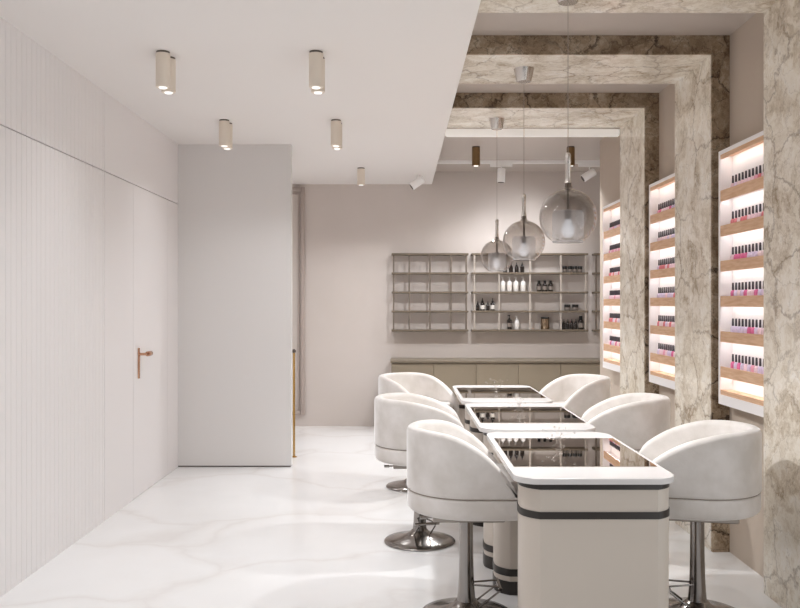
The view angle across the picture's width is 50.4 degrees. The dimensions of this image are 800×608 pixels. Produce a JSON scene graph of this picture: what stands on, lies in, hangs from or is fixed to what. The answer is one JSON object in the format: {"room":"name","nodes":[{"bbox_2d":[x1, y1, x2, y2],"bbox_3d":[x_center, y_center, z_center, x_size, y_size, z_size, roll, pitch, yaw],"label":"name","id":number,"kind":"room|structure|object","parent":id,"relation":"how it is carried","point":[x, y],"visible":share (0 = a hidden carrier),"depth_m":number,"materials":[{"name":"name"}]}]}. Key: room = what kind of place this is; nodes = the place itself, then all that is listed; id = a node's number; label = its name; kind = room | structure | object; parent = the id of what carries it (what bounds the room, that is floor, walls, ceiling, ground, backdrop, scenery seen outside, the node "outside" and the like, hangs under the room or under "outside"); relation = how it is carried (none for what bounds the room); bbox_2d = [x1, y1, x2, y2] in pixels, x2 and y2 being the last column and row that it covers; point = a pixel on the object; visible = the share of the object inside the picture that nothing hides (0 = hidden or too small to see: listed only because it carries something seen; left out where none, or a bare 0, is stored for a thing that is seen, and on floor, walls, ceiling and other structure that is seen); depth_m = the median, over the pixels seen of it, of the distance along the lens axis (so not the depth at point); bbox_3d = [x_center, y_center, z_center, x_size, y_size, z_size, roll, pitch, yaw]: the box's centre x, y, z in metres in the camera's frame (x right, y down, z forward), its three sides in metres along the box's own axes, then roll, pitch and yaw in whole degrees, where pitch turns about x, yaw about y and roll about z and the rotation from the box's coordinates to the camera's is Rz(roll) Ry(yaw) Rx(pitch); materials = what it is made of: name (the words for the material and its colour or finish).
{"room":"salon","nodes":[
{"label":"salon","id":0,"kind":"room"},
{"bbox_2d":[0,17,177,596],"bbox_3d":[-2.028,0.015,4.025,0.120,2.860,12.050,0,0,0],"label":"wall","id":1,"kind":"structure","parent":0,"point":[72,155],"depth_m":5.00,"materials":[{"name":"white paint"}]},
{"bbox_2d":[133,185,167,498],"bbox_3d":[-1.940,0.281,6.735,0.097,2.323,0.925,0,0,0],"label":"door","id":2,"kind":"structure","parent":1,"relation":"in","point":[150,210],"depth_m":6.68,"materials":[{"name":"white"}]},
{"bbox_2d":[178,144,291,465],"bbox_3d":[-1.467,0.009,7.582,1.002,2.848,0.095,0,0,0],"label":"wall","id":3,"kind":"structure","parent":0,"point":[235,204],"depth_m":7.53,"materials":[{"name":"white paint"}]},
{"bbox_2d":[178,466,290,466],"bbox_3d":[-1.470,1.439,7.582,0.996,0.012,0.083,0,0,0],"label":"baseboard","id":4,"kind":"structure","parent":3,"relation":"attached to","point":[178,466],"depth_m":7.54,"materials":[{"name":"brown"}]},
{"bbox_2d":[0,0,480,183],"bbox_3d":[-0.871,-1.550,4.075,2.495,0.270,12.150,0,0,0],"label":"ceiling","id":5,"kind":"structure","parent":0,"point":[393,68],"depth_m":5.02,"materials":[{"name":"white paint"}]},
{"bbox_2d":[156,50,175,93],"bbox_3d":[-1.330,-1.312,4.827,0.080,0.205,0.195,0,0,0],"label":"ceiling spotlight","id":6,"kind":"object","parent":5,"relation":"in","point":[165,63],"visible":1,"depth_m":4.75,"materials":[{"name":"beige"}]},
{"bbox_2d":[219,119,232,149],"bbox_3d":[-1.352,-1.312,6.598,0.080,0.205,0.195,0,0,0],"label":"ceiling spotlight","id":7,"kind":"object","parent":5,"relation":"in","point":[225,127],"visible":1,"depth_m":6.51,"materials":[{"name":"beige"}]},
{"bbox_2d":[309,50,324,93],"bbox_3d":[-0.471,-1.312,4.827,0.080,0.205,0.195,0,0,0],"label":"ceiling spotlight","id":8,"kind":"object","parent":5,"relation":"in","point":[316,59],"visible":1,"depth_m":4.74,"materials":[{"name":"beige"}]},
{"bbox_2d":[331,119,341,149],"bbox_3d":[-0.492,-1.312,6.598,0.080,0.205,0.195,0,0,0],"label":"ceiling spotlight","id":9,"kind":"object","parent":5,"relation":"in","point":[336,125],"visible":1,"depth_m":6.51,"materials":[{"name":"beige"}]},
{"bbox_2d":[357,167,364,185],"bbox_3d":[-0.405,-1.323,8.840,0.080,0.183,0.080,0,0,0],"label":"ceiling spotlight","id":10,"kind":"object","parent":5,"relation":"in","point":[360,171],"visible":1,"depth_m":8.81,"materials":[{"name":"beige"}]},
{"bbox_2d":[410,175,424,189],"bbox_3d":[0.187,-1.332,9.300,0.169,0.166,0.093,0,0,0],"label":"track spotlight","id":11,"kind":"object","parent":5,"relation":"attached to","point":[419,181],"visible":1,"depth_m":9.26,"materials":[{"name":"white"}]},
{"bbox_2d":[0,426,781,607],"bbox_3d":[0.541,1.495,4.075,5.318,0.100,12.150,0,0,0],"label":"floor","id":12,"kind":"structure","parent":0,"point":[311,532],"depth_m":4.98,"materials":[{"name":"white stone"}]},
{"bbox_2d":[292,349,296,457],"bbox_3d":[-1.000,0.935,8.020,0.060,1.020,0.060,0,0,0],"label":"brass post","id":13,"kind":"object","parent":12,"relation":"on","point":[293,350],"visible":0.96,"depth_m":8.01,"materials":[{"name":"brown"}]},
{"bbox_2d":[391,363,433,376],"bbox_3d":[0.141,1.052,9.800,0.476,0.785,0.500,0,0,0],"label":"base cabinet","id":14,"kind":"object","parent":12,"relation":"on","point":[426,368],"visible":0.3,"depth_m":9.55,"materials":[{"name":"brown laminate"}]},
{"bbox_2d":[390,358,599,362],"bbox_3d":[1.446,0.647,9.793,3.107,0.025,0.515,0,0,0],"label":"countertop","id":15,"kind":"structure","parent":14,"relation":"on","point":[393,360],"depth_m":9.55,"materials":[{"name":"brown"}]},
{"bbox_2d":[378,372,458,491],"bbox_3d":[0.101,1.002,6.723,0.541,0.886,0.552,0,0,40],"label":"tub chair","id":16,"kind":"object","parent":12,"relation":"on","point":[423,384],"visible":0.33,"depth_m":6.83,"materials":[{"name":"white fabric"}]},
{"bbox_2d":[440,401,452,408],"bbox_3d":[0.121,0.808,6.707,0.483,0.056,0.442,0,0,40],"label":"seat cushion","id":17,"kind":"object","parent":16,"relation":"on","point":[450,403],"depth_m":6.70,"materials":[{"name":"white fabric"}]},
{"bbox_2d":[374,393,463,550],"bbox_3d":[0.115,1.002,5.170,0.541,0.886,0.552,0,0,0],"label":"tub chair","id":18,"kind":"object","parent":12,"relation":"on","point":[393,412],"visible":0.59,"depth_m":5.01,"materials":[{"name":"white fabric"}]},
{"bbox_2d":[434,363,475,395],"bbox_3d":[0.616,1.052,9.800,0.476,0.785,0.500,0,0,0],"label":"base cabinet","id":19,"kind":"object","parent":12,"relation":"on","point":[450,374],"visible":0.35,"depth_m":9.55,"materials":[{"name":"brown laminate"}]},
{"bbox_2d":[407,419,517,607],"bbox_3d":[0.301,1.002,3.940,0.541,0.886,0.552,0,0,0],"label":"tub chair","id":20,"kind":"object","parent":12,"relation":"on","point":[453,477],"visible":0.91,"depth_m":3.71,"materials":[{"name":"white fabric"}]},
{"bbox_2d":[495,463,517,493],"bbox_3d":[0.328,0.808,3.940,0.483,0.056,0.442,0,0,0],"label":"seat cushion","id":21,"kind":"object","parent":20,"relation":"on","point":[515,484],"depth_m":3.85,"materials":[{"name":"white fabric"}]},
{"bbox_2d":[476,363,517,384],"bbox_3d":[1.092,1.052,9.800,0.476,0.785,0.500,0,0,0],"label":"base cabinet","id":22,"kind":"object","parent":12,"relation":"on","point":[492,373],"visible":0.3,"depth_m":9.55,"materials":[{"name":"brown laminate"}]},
{"bbox_2d":[453,385,551,431],"bbox_3d":[0.749,1.058,6.463,0.635,0.774,1.215,0,0,0],"label":"table","id":23,"kind":"object","parent":12,"relation":"on","point":[465,394],"visible":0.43,"depth_m":6.31,"materials":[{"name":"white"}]},
{"bbox_2d":[465,403,594,569],"bbox_3d":[0.753,1.058,5.183,0.635,0.774,1.215,0,0,0],"label":"table","id":24,"kind":"object","parent":12,"relation":"on","point":[485,418],"visible":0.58,"depth_m":4.90,"materials":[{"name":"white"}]},
{"bbox_2d":[518,363,559,391],"bbox_3d":[1.567,1.052,9.800,0.476,0.785,0.500,0,0,0],"label":"base cabinet","id":25,"kind":"object","parent":12,"relation":"on","point":[537,376],"visible":0.3,"depth_m":9.55,"materials":[{"name":"brown laminate"}]},
{"bbox_2d":[447,93,658,394],"bbox_3d":[1.149,-0.060,6.660,1.543,3.010,0.720,0,0,0],"label":"portal","id":26,"kind":"object","parent":12,"relation":"on","point":[636,115],"visible":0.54,"depth_m":6.45,"materials":[{"name":"stone"}]},
{"bbox_2d":[480,117,513,270],"bbox_3d":[0.763,-0.856,6.690,0.260,1.198,0.260,0,0,0],"label":"pendant lamp","id":27,"kind":"object","parent":26,"relation":"hanging from","point":[496,123],"visible":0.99,"depth_m":6.67,"materials":[{"name":"clear glass"}]},
{"bbox_2d":[495,237,498,257],"bbox_3d":[0.763,-0.448,6.690,0.031,0.170,0.031,0,0,0],"label":"socket","id":28,"kind":"object","parent":27,"relation":"attached to","point":[496,253],"depth_m":6.68,"materials":[{"name":"grey"}]},
{"bbox_2d":[445,129,619,136],"bbox_3d":[1.097,-1.417,7.045,1.440,0.060,0.050,0,0,0],"label":"linear light","id":29,"kind":"object","parent":26,"relation":"attached to","point":[449,132],"visible":0.88,"depth_m":7.02,"materials":[{"name":"white"}]},
{"bbox_2d":[447,135,618,136],"bbox_3d":[1.097,-1.391,7.045,1.420,0.008,0.038,0,0,0],"label":"diffuser","id":30,"kind":"object","parent":29,"relation":"attached to","point":[447,135],"depth_m":7.03,"materials":[{"name":"white"}]},
{"bbox_2d":[540,374,609,417],"bbox_3d":[1.355,1.002,6.601,0.541,0.886,0.552,0,0,-16],"label":"tub chair","id":31,"kind":"object","parent":12,"relation":"on","point":[577,393],"visible":0.34,"depth_m":6.47,"materials":[{"name":"white fabric"}]},
{"bbox_2d":[552,401,565,405],"bbox_3d":[1.330,0.808,6.594,0.483,0.056,0.442,0,0,-16],"label":"seat cushion","id":32,"kind":"object","parent":31,"relation":"on","point":[561,403],"depth_m":6.73,"materials":[{"name":"white fabric"}]},
{"bbox_2d":[560,363,599,376],"bbox_3d":[2.043,1.052,9.800,0.476,0.785,0.500,0,0,0],"label":"base cabinet","id":33,"kind":"object","parent":12,"relation":"on","point":[565,368],"visible":0.17,"depth_m":9.55,"materials":[{"name":"brown laminate"}]},
{"bbox_2d":[487,432,673,607],"bbox_3d":[0.766,1.058,3.888,0.635,0.774,1.215,0,0,0],"label":"table","id":34,"kind":"object","parent":12,"relation":"on","point":[591,529],"visible":0.94,"depth_m":3.31,"materials":[{"name":"white wood"}]},
{"bbox_2d":[551,427,574,447],"bbox_3d":[0.745,0.628,4.016,0.146,0.087,0.133,0,0,0],"label":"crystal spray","id":35,"kind":"object","parent":34,"relation":"on","point":[559,427],"visible":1,"depth_m":4.00,"materials":[{"name":"clear glass"}]},
{"bbox_2d":[459,35,729,551],"bbox_3d":[1.149,-0.060,5.285,1.543,3.010,0.670,0,0,0],"label":"portal","id":36,"kind":"object","parent":12,"relation":"on","point":[698,66],"visible":0.71,"depth_m":5.11,"materials":[{"name":"beige stone"}]},
{"bbox_2d":[503,66,544,259],"bbox_3d":[0.767,-0.863,5.260,0.260,1.184,0.260,0,0,-16],"label":"pendant lamp","id":37,"kind":"object","parent":36,"relation":"hanging from","point":[523,74],"visible":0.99,"depth_m":5.24,"materials":[{"name":"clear glass"}]},
{"bbox_2d":[521,216,525,242],"bbox_3d":[0.767,-0.462,5.260,0.031,0.170,0.031,0,0,0],"label":"socket","id":38,"kind":"object","parent":37,"relation":"attached to","point":[523,238],"depth_m":5.25,"materials":[{"name":"grey"}]},
{"bbox_2d":[581,393,669,452],"bbox_3d":[1.370,1.002,5.199,0.541,0.886,0.552,0,0,11],"label":"tub chair","id":39,"kind":"object","parent":12,"relation":"on","point":[633,419],"visible":0.3,"depth_m":4.95,"materials":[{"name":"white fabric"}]},
{"bbox_2d":[478,0,799,607],"bbox_3d":[1.149,-0.060,3.915,1.543,3.010,0.670,0,0,0],"label":"portal","id":40,"kind":"object","parent":12,"relation":"on","point":[781,17],"visible":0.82,"depth_m":4.07,"materials":[{"name":"beige stone"}]},
{"bbox_2d":[539,0,596,242],"bbox_3d":[0.767,-0.867,3.880,0.260,1.174,0.260,0,0,16],"label":"pendant lamp","id":41,"kind":"object","parent":40,"relation":"hanging from","point":[568,228],"visible":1,"depth_m":3.87,"materials":[{"name":"clear glass"}]},
{"bbox_2d":[565,183,570,218],"bbox_3d":[0.767,-0.471,3.880,0.031,0.170,0.031,0,0,0],"label":"socket","id":42,"kind":"object","parent":41,"relation":"attached to","point":[568,211],"depth_m":3.87,"materials":[{"name":"grey"}]},
{"bbox_2d":[639,420,761,607],"bbox_3d":[1.383,1.002,3.939,0.541,0.886,0.552,0,0,13],"label":"tub chair","id":43,"kind":"object","parent":12,"relation":"on","point":[716,465],"visible":0.83,"depth_m":3.70,"materials":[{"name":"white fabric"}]},
{"bbox_2d":[292,172,599,425],"bbox_3d":[0.516,-0.060,10.100,4.968,3.010,0.100,0,0,0],"label":"wall","id":44,"kind":"structure","parent":0,"point":[353,232],"depth_m":10.05,"materials":[{"name":"beige paint"}]},
{"bbox_2d":[292,187,304,414],"bbox_3d":[-1.436,-0.036,10.033,0.628,2.689,0.035,0,0,0],"label":"trim","id":45,"kind":"structure","parent":44,"relation":"attached to","point":[302,189],"depth_m":10.02,"materials":[{"name":"beige"}]},
{"bbox_2d":[392,253,468,331],"bbox_3d":[0.351,-0.136,9.985,0.899,0.916,0.130,0,0,0],"label":"wall rack","id":46,"kind":"object","parent":44,"relation":"attached to","point":[408,273],"visible":1,"depth_m":9.92,"materials":[{"name":"beige metal"}]},
{"bbox_2d":[392,329,468,331],"bbox_3d":[0.351,0.310,9.985,0.899,0.024,0.130,0,0,0],"label":"shelf","id":47,"kind":"object","parent":46,"relation":"attached to","point":[393,330],"depth_m":9.92,"materials":[{"name":"beige metal"}]},
{"bbox_2d":[392,310,468,312],"bbox_3d":[0.351,0.088,9.985,0.899,0.024,0.130,0,0,0],"label":"shelf","id":48,"kind":"object","parent":46,"relation":"attached to","point":[393,311],"depth_m":9.92,"materials":[{"name":"beige metal"}]},
{"bbox_2d":[392,291,468,293],"bbox_3d":[0.351,-0.135,9.985,0.899,0.024,0.130,0,0,0],"label":"shelf","id":49,"kind":"object","parent":46,"relation":"attached to","point":[393,292],"depth_m":9.92,"materials":[{"name":"beige metal"}]},
{"bbox_2d":[392,272,468,274],"bbox_3d":[0.351,-0.358,9.985,0.899,0.024,0.130,0,0,0],"label":"shelf","id":50,"kind":"object","parent":46,"relation":"attached to","point":[393,273],"depth_m":9.92,"materials":[{"name":"beige metal"}]},
{"bbox_2d":[392,253,468,255],"bbox_3d":[0.351,-0.582,9.985,0.899,0.024,0.130,0,0,0],"label":"shelf","id":51,"kind":"object","parent":46,"relation":"attached to","point":[393,254],"depth_m":9.92,"materials":[{"name":"beige metal"}]},
{"bbox_2d":[471,253,587,331],"bbox_3d":[1.518,-0.136,9.985,1.362,0.916,0.130,0,0,0],"label":"wall rack","id":52,"kind":"object","parent":44,"relation":"attached to","point":[474,273],"visible":0.99,"depth_m":9.92,"materials":[{"name":"beige metal"}]},
{"bbox_2d":[480,298,484,309],"bbox_3d":[0.969,0.003,9.986,0.053,0.146,0.052,0,0,0],"label":"dropper bottle","id":53,"kind":"object","parent":52,"relation":"on","point":[482,305],"visible":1,"depth_m":9.97,"materials":[{"name":"brown glass"}]},
{"bbox_2d":[490,298,494,309],"bbox_3d":[1.088,0.003,9.986,0.053,0.146,0.052,0,0,0],"label":"dropper bottle","id":54,"kind":"object","parent":52,"relation":"on","point":[492,305],"visible":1,"depth_m":9.97,"materials":[{"name":"brown glass"}]},
{"bbox_2d":[500,277,504,290],"bbox_3d":[1.208,-0.233,9.986,0.059,0.172,0.059,0,0,0],"label":"pump bottle","id":55,"kind":"object","parent":52,"relation":"on","point":[502,283],"visible":1,"depth_m":9.96,"materials":[{"name":"white"}]},
{"bbox_2d":[507,277,511,290],"bbox_3d":[1.286,-0.233,9.986,0.059,0.172,0.059,0,0,0],"label":"pump bottle","id":56,"kind":"object","parent":52,"relation":"on","point":[509,283],"visible":1,"depth_m":9.96,"materials":[{"name":"white"}]},
{"bbox_2d":[507,315,511,328],"bbox_3d":[1.286,0.214,9.986,0.059,0.168,0.059,0,0,0],"label":"pump bottle","id":57,"kind":"object","parent":52,"relation":"on","point":[509,321],"visible":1,"depth_m":9.96,"materials":[{"name":"brown glass"}]},
{"bbox_2d":[513,277,517,290],"bbox_3d":[1.362,-0.233,9.986,0.059,0.172,0.059,0,0,0],"label":"pump bottle","id":58,"kind":"object","parent":52,"relation":"on","point":[515,284],"visible":1,"depth_m":9.96,"materials":[{"name":"white"}]},
{"bbox_2d":[514,316,518,328],"bbox_3d":[1.373,0.219,9.986,0.055,0.158,0.055,0,0,0],"label":"pump bottle","id":59,"kind":"object","parent":52,"relation":"on","point":[516,324],"visible":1,"depth_m":9.96,"materials":[{"name":"white"}]},
{"bbox_2d":[521,277,525,290],"bbox_3d":[1.446,-0.233,9.986,0.059,0.172,0.059,0,0,0],"label":"pump bottle","id":60,"kind":"object","parent":52,"relation":"on","point":[523,284],"visible":1,"depth_m":9.96,"materials":[{"name":"white"}]},
{"bbox_2d":[471,329,587,331],"bbox_3d":[1.518,0.310,9.985,1.362,0.024,0.130,0,0,0],"label":"shelf","id":61,"kind":"object","parent":52,"relation":"attached to","point":[473,330],"depth_m":9.92,"materials":[{"name":"beige metal"}]},
{"bbox_2d":[471,310,587,312],"bbox_3d":[1.518,0.088,9.985,1.362,0.024,0.130,0,0,0],"label":"shelf","id":62,"kind":"object","parent":52,"relation":"attached to","point":[472,311],"depth_m":9.92,"materials":[{"name":"beige metal"}]},
{"bbox_2d":[471,291,587,293],"bbox_3d":[1.518,-0.135,9.985,1.362,0.024,0.130,0,0,0],"label":"shelf","id":63,"kind":"object","parent":52,"relation":"attached to","point":[472,292],"depth_m":9.92,"materials":[{"name":"beige metal"}]},
{"bbox_2d":[471,272,587,274],"bbox_3d":[1.518,-0.358,9.985,1.362,0.024,0.130,0,0,0],"label":"shelf","id":64,"kind":"object","parent":52,"relation":"attached to","point":[472,273],"depth_m":9.92,"materials":[{"name":"beige metal"}]},
{"bbox_2d":[471,253,587,255],"bbox_3d":[1.518,-0.582,9.985,1.362,0.024,0.130,0,0,0],"label":"shelf","id":65,"kind":"object","parent":52,"relation":"attached to","point":[472,254],"depth_m":9.92,"materials":[{"name":"beige metal"}]},
{"bbox_2d":[536,281,540,290],"bbox_3d":[1.633,-0.211,9.986,0.059,0.128,0.059,0,0,0],"label":"bottle","id":66,"kind":"object","parent":52,"relation":"on","point":[538,287],"visible":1,"depth_m":9.96,"materials":[{"name":"brown glass"}]},
{"bbox_2d":[542,281,546,290],"bbox_3d":[1.700,-0.211,9.986,0.059,0.128,0.059,0,0,0],"label":"bottle","id":67,"kind":"object","parent":52,"relation":"on","point":[544,285],"visible":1,"depth_m":9.96,"materials":[{"name":"brown glass"}]},
{"bbox_2d":[541,317,548,328],"bbox_3d":[1.704,0.225,9.986,0.102,0.145,0.102,0,0,0],"label":"metal canister","id":68,"kind":"object","parent":52,"relation":"on","point":[544,320],"visible":0.98,"depth_m":9.94,"materials":[{"name":"beige"}]},
{"bbox_2d":[548,281,552,290],"bbox_3d":[1.770,-0.211,9.986,0.059,0.128,0.059,0,0,0],"label":"bottle","id":69,"kind":"object","parent":52,"relation":"on","point":[550,285],"visible":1,"depth_m":9.96,"materials":[{"name":"brown glass"}]},
{"bbox_2d":[578,316,583,328],"bbox_3d":[2.124,0.219,9.986,0.065,0.158,0.065,0,0,0],"label":"bottle","id":70,"kind":"object","parent":52,"relation":"on","point":[580,321],"visible":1,"depth_m":9.96,"materials":[{"name":"brown glass"}]},
{"bbox_2d":[592,253,599,331],"bbox_3d":[2.884,-0.136,9.985,1.235,0.916,0.130,0,0,0],"label":"wall rack","id":71,"kind":"object","parent":44,"relation":"attached to","point":[595,273],"visible":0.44,"depth_m":9.92,"materials":[{"name":"beige metal"}]},
{"bbox_2d":[435,13,755,171],"bbox_3d":[1.788,-1.625,4.075,2.823,0.120,12.150,0,0,0],"label":"ceiling","id":72,"kind":"structure","parent":0,"point":[453,148],"depth_m":6.09,"materials":[{"name":"beige"}]},
{"bbox_2d":[472,146,479,166],"bbox_3d":[0.757,-1.468,8.460,0.082,0.195,0.082,0,0,0],"label":"ceiling spotlight","id":73,"kind":"object","parent":72,"relation":"in","point":[475,149],"visible":1,"depth_m":8.43,"materials":[{"name":"brown"}]},
{"bbox_2d":[437,160,599,163],"bbox_3d":[1.527,-1.548,9.270,2.300,0.034,0.036,0,0,0],"label":"track","id":74,"kind":"object","parent":72,"relation":"attached to","point":[439,161],"visible":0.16,"depth_m":9.25,"materials":[{"name":"white"}]},
{"bbox_2d":[490,163,511,182],"bbox_3d":[1.105,-1.427,9.270,0.240,0.208,0.086,0,0,0],"label":"track spotlight","id":75,"kind":"object","parent":74,"relation":"attached to","point":[501,171],"visible":1,"depth_m":9.25,"materials":[{"name":"white"}]},
{"bbox_2d":[578,163,599,181],"bbox_3d":[2.065,-1.432,9.270,0.240,0.198,0.086,0,0,0],"label":"track spotlight","id":76,"kind":"object","parent":74,"relation":"attached to","point":[590,173],"visible":0.98,"depth_m":9.25,"materials":[{"name":"white"}]},
{"bbox_2d":[567,146,574,166],"bbox_3d":[1.699,-1.468,8.460,0.082,0.195,0.082,0,0,0],"label":"ceiling spotlight","id":77,"kind":"object","parent":72,"relation":"in","point":[571,149],"visible":0.65,"depth_m":8.43,"materials":[{"name":"brown"}]},
{"bbox_2d":[600,13,763,577],"bbox_3d":[1.980,-0.060,3.080,0.120,3.010,10.160,0,0,0],"label":"wall","id":78,"kind":"structure","parent":0,"point":[747,42],"depth_m":4.85,"materials":[{"name":"beige paint"}]},
{"bbox_2d":[603,199,619,372],"bbox_3d":[1.878,-0.152,7.366,0.084,1.450,0.668,0,0,0],"label":"display","id":79,"kind":"object","parent":78,"relation":"attached to","point":[611,212],"visible":0.6,"depth_m":7.57,"materials":[{"name":"white"}]},
{"bbox_2d":[649,173,674,389],"bbox_3d":[1.878,-0.152,5.951,0.084,1.450,0.638,0,0,0],"label":"display","id":80,"kind":"object","parent":78,"relation":"attached to","point":[661,367],"visible":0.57,"depth_m":6.12,"materials":[{"name":"white"}]},
{"bbox_2d":[718,130,763,416],"bbox_3d":[1.878,-0.152,4.581,0.084,1.450,0.638,0,0,0],"label":"display","id":81,"kind":"object","parent":78,"relation":"attached to","point":[742,390],"visible":0.59,"depth_m":4.70,"materials":[{"name":"white"}]},
{"bbox_2d":[730,354,734,368],"bbox_3d":[1.880,0.337,4.800,0.027,0.109,0.026,0,0,0],"label":"bottle","id":82,"kind":"object","parent":81,"relation":"on","point":[732,362],"visible":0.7,"depth_m":4.79,"materials":[{"name":"pink"}]},
{"bbox_2d":[730,318,734,331],"bbox_3d":[1.880,0.136,4.800,0.027,0.109,0.026,0,0,0],"label":"bottle","id":83,"kind":"object","parent":81,"relation":"on","point":[732,326],"visible":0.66,"depth_m":4.79,"materials":[{"name":"purple"}]},
{"bbox_2d":[737,355,740,369],"bbox_3d":[1.880,0.337,4.709,0.027,0.109,0.026,0,0,0],"label":"bottle","id":84,"kind":"object","parent":81,"relation":"on","point":[739,359],"visible":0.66,"depth_m":4.70,"materials":[{"name":"pink"}]},
{"bbox_2d":[737,319,740,332],"bbox_3d":[1.880,0.136,4.709,0.027,0.109,0.026,0,0,0],"label":"bottle","id":85,"kind":"object","parent":81,"relation":"on","point":[739,323],"visible":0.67,"depth_m":4.70,"materials":[{"name":"purple"}]},
{"bbox_2d":[737,282,740,295],"bbox_3d":[1.880,-0.066,4.709,0.027,0.109,0.026,0,0,0],"label":"bottle","id":86,"kind":"object","parent":81,"relation":"on","point":[739,286],"visible":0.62,"depth_m":4.70,"materials":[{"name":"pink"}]},
{"bbox_2d":[740,356,743,369],"bbox_3d":[1.880,0.337,4.663,0.027,0.109,0.026,0,0,0],"label":"bottle","id":87,"kind":"object","parent":81,"relation":"on","point":[742,359],"visible":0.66,"depth_m":4.66,"materials":[{"name":"purple"}]},
{"bbox_2d":[740,282,743,295],"bbox_3d":[1.880,-0.066,4.663,0.027,0.109,0.026,0,0,0],"label":"bottle","id":88,"kind":"object","parent":81,"relation":"on","point":[742,286],"visible":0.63,"depth_m":4.66,"materials":[{"name":"purple"}]},
{"bbox_2d":[740,319,743,332],"bbox_3d":[1.880,0.136,4.663,0.027,0.109,0.026,0,0,0],"label":"bottle","id":89,"kind":"object","parent":81,"relation":"on","point":[742,323],"visible":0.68,"depth_m":4.66,"materials":[{"name":"purple"}]},
{"bbox_2d":[743,282,746,295],"bbox_3d":[1.880,-0.066,4.618,0.027,0.109,0.026,0,0,0],"label":"bottle","id":90,"kind":"object","parent":81,"relation":"on","point":[745,290],"visible":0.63,"depth_m":4.61,"materials":[{"name":"pink"}]},
{"bbox_2d":[743,356,747,370],"bbox_3d":[1.880,0.337,4.618,0.027,0.109,0.026,0,0,0],"label":"bottle","id":91,"kind":"object","parent":81,"relation":"on","point":[745,364],"visible":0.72,"depth_m":4.61,"materials":[{"name":"pink"}]},
{"bbox_2d":[743,319,747,332],"bbox_3d":[1.880,0.136,4.618,0.027,0.109,0.026,0,0,0],"label":"bottle","id":92,"kind":"object","parent":81,"relation":"on","point":[745,327],"visible":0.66,"depth_m":4.61,"materials":[{"name":"purple"}]},
{"bbox_2d":[732,188,763,198],"bbox_3d":[1.880,-0.608,4.581,0.056,0.014,0.594,0,0,0],"label":"shelf","id":93,"kind":"object","parent":81,"relation":"attached to","point":[737,193],"depth_m":4.59,"materials":[{"name":"brown"}]},
{"bbox_2d":[747,357,750,371],"bbox_3d":[1.880,0.337,4.572,0.027,0.109,0.026,0,0,0],"label":"bottle","id":94,"kind":"object","parent":81,"relation":"on","point":[749,358],"visible":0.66,"depth_m":4.57,"materials":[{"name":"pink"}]},
{"bbox_2d":[747,319,750,333],"bbox_3d":[1.880,0.136,4.572,0.027,0.109,0.026,0,0,0],"label":"bottle","id":95,"kind":"object","parent":81,"relation":"on","point":[749,320],"visible":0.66,"depth_m":4.57,"materials":[{"name":"pink"}]},
{"bbox_2d":[747,282,750,295],"bbox_3d":[1.880,-0.066,4.572,0.027,0.109,0.026,0,0,0],"label":"bottle","id":96,"kind":"object","parent":81,"relation":"on","point":[749,283],"visible":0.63,"depth_m":4.57,"materials":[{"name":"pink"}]},
{"bbox_2d":[747,244,750,256],"bbox_3d":[1.880,-0.267,4.572,0.027,0.109,0.026,0,0,0],"label":"bottle","id":97,"kind":"object","parent":81,"relation":"on","point":[749,245],"visible":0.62,"depth_m":4.57,"materials":[{"name":"purple"}]},
{"bbox_2d":[750,319,753,333],"bbox_3d":[1.880,0.136,4.527,0.027,0.109,0.026,0,0,0],"label":"bottle","id":98,"kind":"object","parent":81,"relation":"on","point":[752,327],"visible":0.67,"depth_m":4.52,"materials":[{"name":"pink"}]},
{"bbox_2d":[750,357,754,371],"bbox_3d":[1.880,0.337,4.527,0.027,0.109,0.026,0,0,0],"label":"bottle","id":99,"kind":"object","parent":81,"relation":"on","point":[752,365],"visible":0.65,"depth_m":4.52,"materials":[{"name":"pink"}]},
{"bbox_2d":[754,358,757,372],"bbox_3d":[1.880,0.337,4.481,0.027,0.109,0.026,0,0,0],"label":"bottle","id":100,"kind":"object","parent":81,"relation":"on","point":[756,359],"visible":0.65,"depth_m":4.48,"materials":[{"name":"pink"}]},
{"bbox_2d":[754,319,757,333],"bbox_3d":[1.880,0.136,4.481,0.027,0.109,0.026,0,0,0],"label":"bottle","id":101,"kind":"object","parent":81,"relation":"on","point":[756,320],"visible":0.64,"depth_m":4.48,"materials":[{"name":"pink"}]},
{"bbox_2d":[754,281,757,294],"bbox_3d":[1.880,-0.066,4.481,0.027,0.109,0.026,0,0,0],"label":"bottle","id":102,"kind":"object","parent":81,"relation":"on","point":[756,282],"visible":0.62,"depth_m":4.48,"materials":[{"name":"pink"}]},
{"bbox_2d":[754,243,757,256],"bbox_3d":[1.880,-0.267,4.481,0.027,0.109,0.026,0,0,0],"label":"bottle","id":103,"kind":"object","parent":81,"relation":"on","point":[756,244],"visible":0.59,"depth_m":4.48,"materials":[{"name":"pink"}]},
{"bbox_2d":[754,205,757,217],"bbox_3d":[1.880,-0.468,4.481,0.027,0.109,0.026,0,0,0],"label":"bottle","id":104,"kind":"object","parent":81,"relation":"on","point":[756,206],"visible":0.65,"depth_m":4.48,"materials":[{"name":"pink"}]},
{"bbox_2d":[758,358,761,373],"bbox_3d":[1.880,0.337,4.436,0.027,0.109,0.026,0,0,0],"label":"bottle","id":105,"kind":"object","parent":81,"relation":"on","point":[760,363],"visible":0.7,"depth_m":4.43,"materials":[{"name":"purple"}]},
{"bbox_2d":[758,320,761,333],"bbox_3d":[1.880,0.136,4.436,0.027,0.109,0.026,0,0,0],"label":"bottle","id":106,"kind":"object","parent":81,"relation":"on","point":[760,325],"visible":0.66,"depth_m":4.43,"materials":[{"name":"pink"}]},
{"bbox_2d":[758,281,761,294],"bbox_3d":[1.880,-0.066,4.436,0.027,0.109,0.026,0,0,0],"label":"bottle","id":107,"kind":"object","parent":81,"relation":"on","point":[760,286],"visible":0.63,"depth_m":4.43,"materials":[{"name":"purple"}]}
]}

